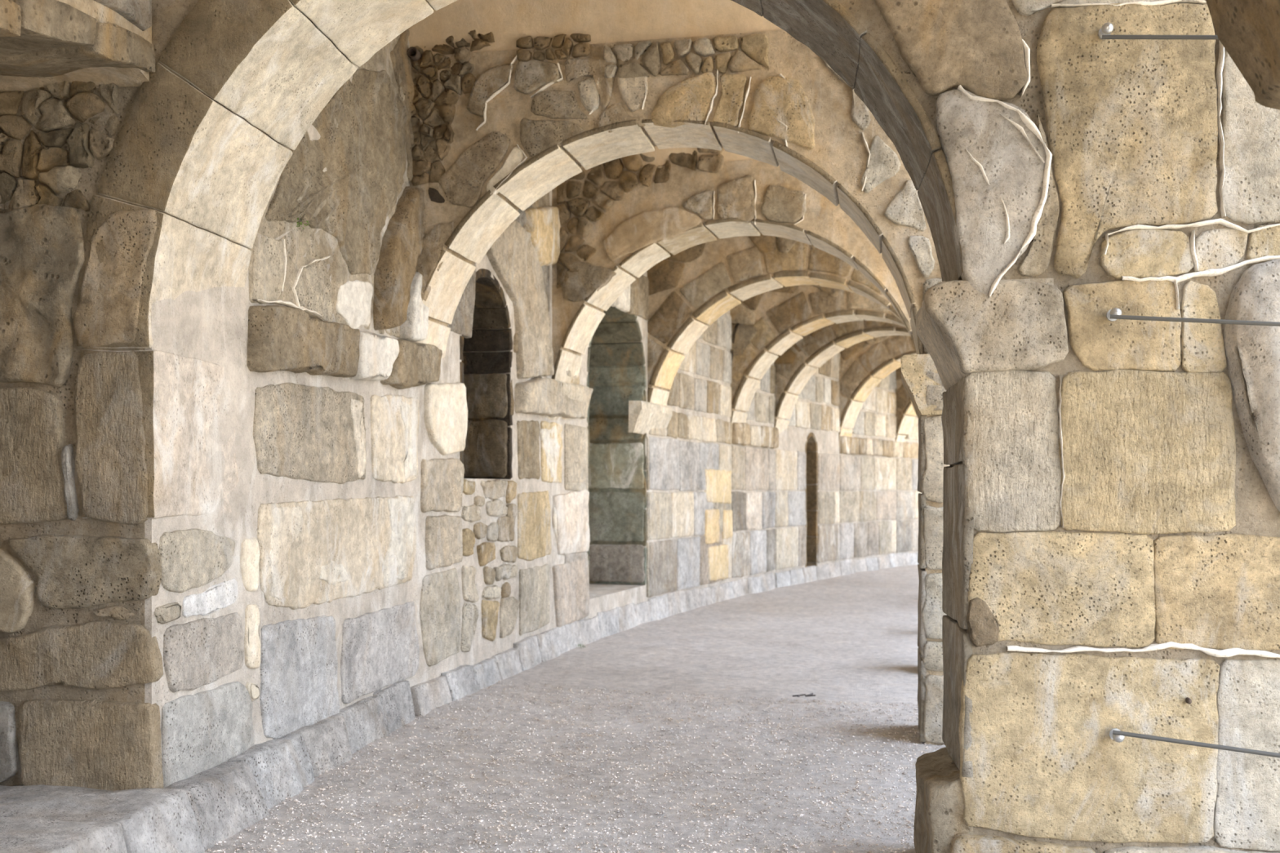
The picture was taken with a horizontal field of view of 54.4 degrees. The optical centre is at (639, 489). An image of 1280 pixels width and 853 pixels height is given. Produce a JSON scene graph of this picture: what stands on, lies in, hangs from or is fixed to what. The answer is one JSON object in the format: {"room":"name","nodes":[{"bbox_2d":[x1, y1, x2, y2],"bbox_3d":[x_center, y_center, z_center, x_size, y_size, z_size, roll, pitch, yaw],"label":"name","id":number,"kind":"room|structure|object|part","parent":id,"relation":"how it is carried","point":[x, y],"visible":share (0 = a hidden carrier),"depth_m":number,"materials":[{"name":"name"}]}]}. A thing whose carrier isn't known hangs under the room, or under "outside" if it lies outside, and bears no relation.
{"room":"stone arcade corridor","nodes":[
{"label":"stone arcade corridor","id":0,"kind":"room"},
{"bbox_2d":[0,0,151,91],"bbox_3d":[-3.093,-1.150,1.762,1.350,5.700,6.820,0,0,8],"label":"stone ledge","id":1,"kind":"object","parent":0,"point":[43,42],"depth_m":4.69,"materials":[{"name":"beige stone"}]},
{"bbox_2d":[0,80,163,791],"bbox_3d":[-2.372,-0.241,5.071,0.873,2.987,0.090,0,0,8],"label":"stone pier","id":2,"kind":"object","parent":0,"point":[91,744],"visible":0.95,"depth_m":5.05,"materials":[{"name":"stone"}]},
{"bbox_2d":[0,0,204,852],"bbox_3d":[-3.187,-1.150,1.772,1.986,5.700,6.871,0,0,10],"label":"wall","id":3,"kind":"structure","parent":0,"point":[43,42],"depth_m":4.68,"materials":[{"name":"stone"}]},
{"bbox_3d":[-2.620,1.371,4.351,1.648,0.383,0.540,0,0,10],"label":"sill stone","id":4,"kind":"part","parent":3,"relation":"part of","materials":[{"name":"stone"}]},
{"bbox_3d":[-2.552,1.377,4.849,1.664,0.369,0.529,0,0,10],"label":"sill stone","id":5,"kind":"part","parent":3,"relation":"part of","materials":[{"name":"stone"}]},
{"bbox_2d":[144,28,442,851],"bbox_3d":[-1.945,-1.150,6.742,0.994,5.700,3.430,0,0,10],"label":"wall","id":6,"kind":"structure","parent":0,"point":[283,624],"depth_m":6.40,"materials":[{"name":"stone"}]},
{"bbox_2d":[409,190,593,716],"bbox_3d":[-1.370,-1.150,10.042,0.970,5.700,4.032,0,0,14],"label":"wall","id":7,"kind":"structure","parent":0,"point":[490,446],"depth_m":9.76,"materials":[{"name":"stone"}]},
{"bbox_2d":[204,564,946,852],"bbox_3d":[3.345,1.477,12.531,7.563,0.085,33.348,0,0,21],"label":"floor","id":8,"kind":"structure","parent":0,"point":[853,637],"depth_m":7.19,"materials":[{"name":"grey concrete"}]},
{"bbox_2d":[204,680,946,852],"bbox_3d":[-0.081,1.473,6.003,3.470,0.085,6.370,0,0,10],"label":"gravel","id":9,"kind":"object","parent":8,"relation":"on","point":[343,773],"visible":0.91,"depth_m":6.37,"materials":[{"name":"grey gravel"}]},
{"bbox_2d":[792,693,815,697],"bbox_3d":[1.159,1.450,8.752,0.160,0.022,0.081,0,0,-17],"label":"twig","id":10,"kind":"object","parent":9,"relation":"on","point":[811,694],"visible":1,"depth_m":8.76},
{"bbox_2d":[900,278,950,743],"bbox_3d":[2.536,-0.098,7.468,1.904,3.218,0.649,0,0,12],"label":"stone pier","id":11,"kind":"object","parent":8,"relation":"on","point":[920,378],"visible":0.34,"depth_m":7.33,"materials":[{"name":"stone"}]},
{"bbox_2d":[874,0,1279,852],"bbox_3d":[1.706,-0.161,4.841,1.607,3.560,0.849,0,0,10],"label":"stone pier","id":12,"kind":"object","parent":8,"relation":"on","point":[1134,127],"visible":0.97,"depth_m":4.53,"materials":[{"name":"stone"}]},
{"bbox_2d":[1097,22,1218,39],"bbox_3d":[2.303,-1.559,4.272,1.370,0.230,0.171,0,0,17],"label":"rod","id":13,"kind":"object","parent":12,"relation":"attached to","point":[1104,33],"visible":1,"depth_m":4.35,"materials":[{"name":"metal"}]},
{"bbox_2d":[1097,28,1110,39],"bbox_3d":[1.682,-1.653,4.508,0.043,0.043,0.012,0,0,8],"label":"washer","id":14,"kind":"object","parent":13,"relation":"in","point":[1100,33],"depth_m":4.50,"materials":[{"name":"metal"}]},
{"bbox_3d":[2.283,-1.524,4.196,1.365,0.161,0.015,0,0,17],"label":"rod","id":15,"kind":"part","parent":13,"relation":"part of","materials":[{"name":"grey metal"}]},
{"bbox_2d":[1185,697,1191,704],"bbox_3d":[1.974,0.760,4.485,0.016,0.024,0.040,0,0,10],"label":"plug","id":16,"kind":"object","parent":12,"relation":"attached to","point":[1188,700],"visible":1,"depth_m":4.46,"materials":[{"name":"grey metal"}]},
{"bbox_2d":[1106,307,1279,326],"bbox_3d":[2.298,-0.570,4.273,1.304,0.165,0.172,0,0,17],"label":"rod","id":17,"kind":"object","parent":12,"relation":"attached to","point":[1115,313],"visible":1,"depth_m":4.31,"materials":[{"name":"metal"}]},
{"bbox_2d":[1106,309,1116,321],"bbox_3d":[1.710,-0.631,4.504,0.043,0.043,0.012,0,0,8],"label":"washer","id":18,"kind":"object","parent":17,"relation":"in","point":[1108,314],"depth_m":4.50,"materials":[{"name":"metal"}]},
{"bbox_3d":[2.278,-0.553,4.197,1.299,0.130,0.015,0,0,17],"label":"rod","id":19,"kind":"part","parent":17,"relation":"part of","materials":[{"name":"grey metal"}]},
{"bbox_2d":[1108,728,1279,757],"bbox_3d":[2.297,0.914,4.274,1.283,0.132,0.173,0,0,17],"label":"rod","id":20,"kind":"object","parent":12,"relation":"attached to","point":[1118,736],"visible":1,"depth_m":4.31,"materials":[{"name":"metal"}]},
{"bbox_2d":[1108,728,1120,739],"bbox_3d":[1.720,0.885,4.503,0.044,0.043,0.013,0,0,10],"label":"washer","id":21,"kind":"object","parent":20,"relation":"in","point":[1110,733],"depth_m":4.50,"materials":[{"name":"metal"}]},
{"bbox_2d":[1205,0,1279,109],"bbox_3d":[2.093,-1.886,3.205,1.164,2.217,0.545,0,0,10],"label":"stone","id":22,"kind":"object","parent":12,"relation":"attached to","point":[1249,30],"visible":1,"depth_m":3.38,"materials":[{"name":"brown stone"}]},
{"bbox_2d":[408,0,783,171],"bbox_3d":[3.241,-3.034,12.993,7.683,0.782,32.810,0,0,21],"label":"ceiling","id":23,"kind":"structure","parent":0,"point":[509,21],"depth_m":7.74,"materials":[{"name":"paint"}]},
{"bbox_2d":[551,271,672,653],"bbox_3d":[-0.677,-1.150,12.764,1.070,5.700,3.536,0,0,18],"label":"wall","id":24,"kind":"structure","parent":0,"point":[601,585],"depth_m":13.61,"materials":[{"name":"stone"}]},
{"bbox_2d":[0,0,1279,852],"bbox_3d":[-0.139,-0.590,5.180,6.800,4.380,0.834,0,0,8],"label":"stone arch","id":25,"kind":"object","parent":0,"point":[200,144],"visible":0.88,"depth_m":5.05,"materials":[{"name":"stone"}]},
{"bbox_2d":[409,29,945,745],"bbox_3d":[0.584,-0.675,7.853,4.900,4.549,0.638,0,0,11],"label":"stone arch","id":26,"kind":"object","parent":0,"point":[495,132],"visible":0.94,"depth_m":7.76,"materials":[{"name":"stone"}]},
{"bbox_2d":[407,46,422,60],"bbox_3d":[-1.441,-2.784,7.964,0.075,0.072,0.092,0,0,10],"label":"pipe","id":27,"kind":"object","parent":26,"relation":"attached to","point":[418,55],"visible":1,"depth_m":7.93,"materials":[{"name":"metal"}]},
{"bbox_2d":[648,310,734,621],"bbox_3d":[0.340,-1.150,15.361,0.821,5.700,3.175,0,0,21],"label":"wall","id":28,"kind":"structure","parent":0,"point":[691,534],"depth_m":15.23,"materials":[{"name":"stone"}]},
{"bbox_2d":[551,146,915,384],"bbox_3d":[1.273,-0.665,10.660,4.900,4.530,0.649,0,0,15],"label":"stone arch","id":29,"kind":"object","parent":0,"point":[617,223],"visible":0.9,"depth_m":10.72,"materials":[{"name":"stone"}]},
{"bbox_2d":[730,361,778,597],"bbox_3d":[1.303,-1.150,17.706,0.827,5.700,1.905,0,0,24],"label":"wall","id":30,"kind":"structure","parent":0,"point":[753,444],"depth_m":17.57,"materials":[{"name":"stone"}]},
{"bbox_2d":[647,232,903,405],"bbox_3d":[2.096,-0.611,13.350,4.934,4.421,0.634,0,0,19],"label":"stone arch","id":31,"kind":"object","parent":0,"point":[690,289],"visible":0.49,"depth_m":13.55,"materials":[{"name":"stone"}]},
{"bbox_2d":[774,352,840,587],"bbox_3d":[2.341,-1.150,19.949,0.917,5.700,3.038,0,0,27],"label":"wall","id":32,"kind":"structure","parent":0,"point":[807,526],"depth_m":20.07,"materials":[{"name":"stone"}]},
{"bbox_2d":[729,284,906,423],"bbox_3d":[3.198,-0.610,16.150,4.929,4.420,0.635,0,0,23],"label":"stone arch","id":33,"kind":"object","parent":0,"point":[764,326],"visible":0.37,"depth_m":16.49,"materials":[{"name":"stone"}]},
{"bbox_2d":[773,319,910,434],"bbox_3d":[3.948,-0.611,17.789,4.923,4.423,0.632,0,0,25],"label":"stone arch","id":34,"kind":"object","parent":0,"point":[799,362],"visible":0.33,"depth_m":18.25,"materials":[{"name":"stone"}]},
{"bbox_2d":[839,370,898,575],"bbox_3d":[3.820,-1.150,22.484,0.827,5.700,2.828,0,0,31],"label":"wall","id":35,"kind":"structure","parent":0,"point":[868,460],"depth_m":22.32,"materials":[{"name":"stone"}]},
{"bbox_2d":[838,334,916,445],"bbox_3d":[5.280,-0.610,20.341,4.935,4.420,0.635,0,0,29],"label":"stone arch","id":36,"kind":"object","parent":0,"point":[864,365],"visible":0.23,"depth_m":20.93,"materials":[{"name":"stone"}]},
{"bbox_2d":[895,367,916,442],"bbox_3d":[6.688,-0.609,22.628,4.923,4.419,0.633,0,0,33],"label":"stone arch","id":37,"kind":"object","parent":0,"point":[905,413],"visible":0.1,"depth_m":23.46,"materials":[{"name":"stone"}]},
{"bbox_2d":[895,415,921,566],"bbox_3d":[5.417,-1.150,24.931,0.818,5.700,3.014,0,0,35],"label":"wall","id":38,"kind":"structure","parent":0,"point":[907,461],"depth_m":23.91,"materials":[{"name":"stone"}]}
]}

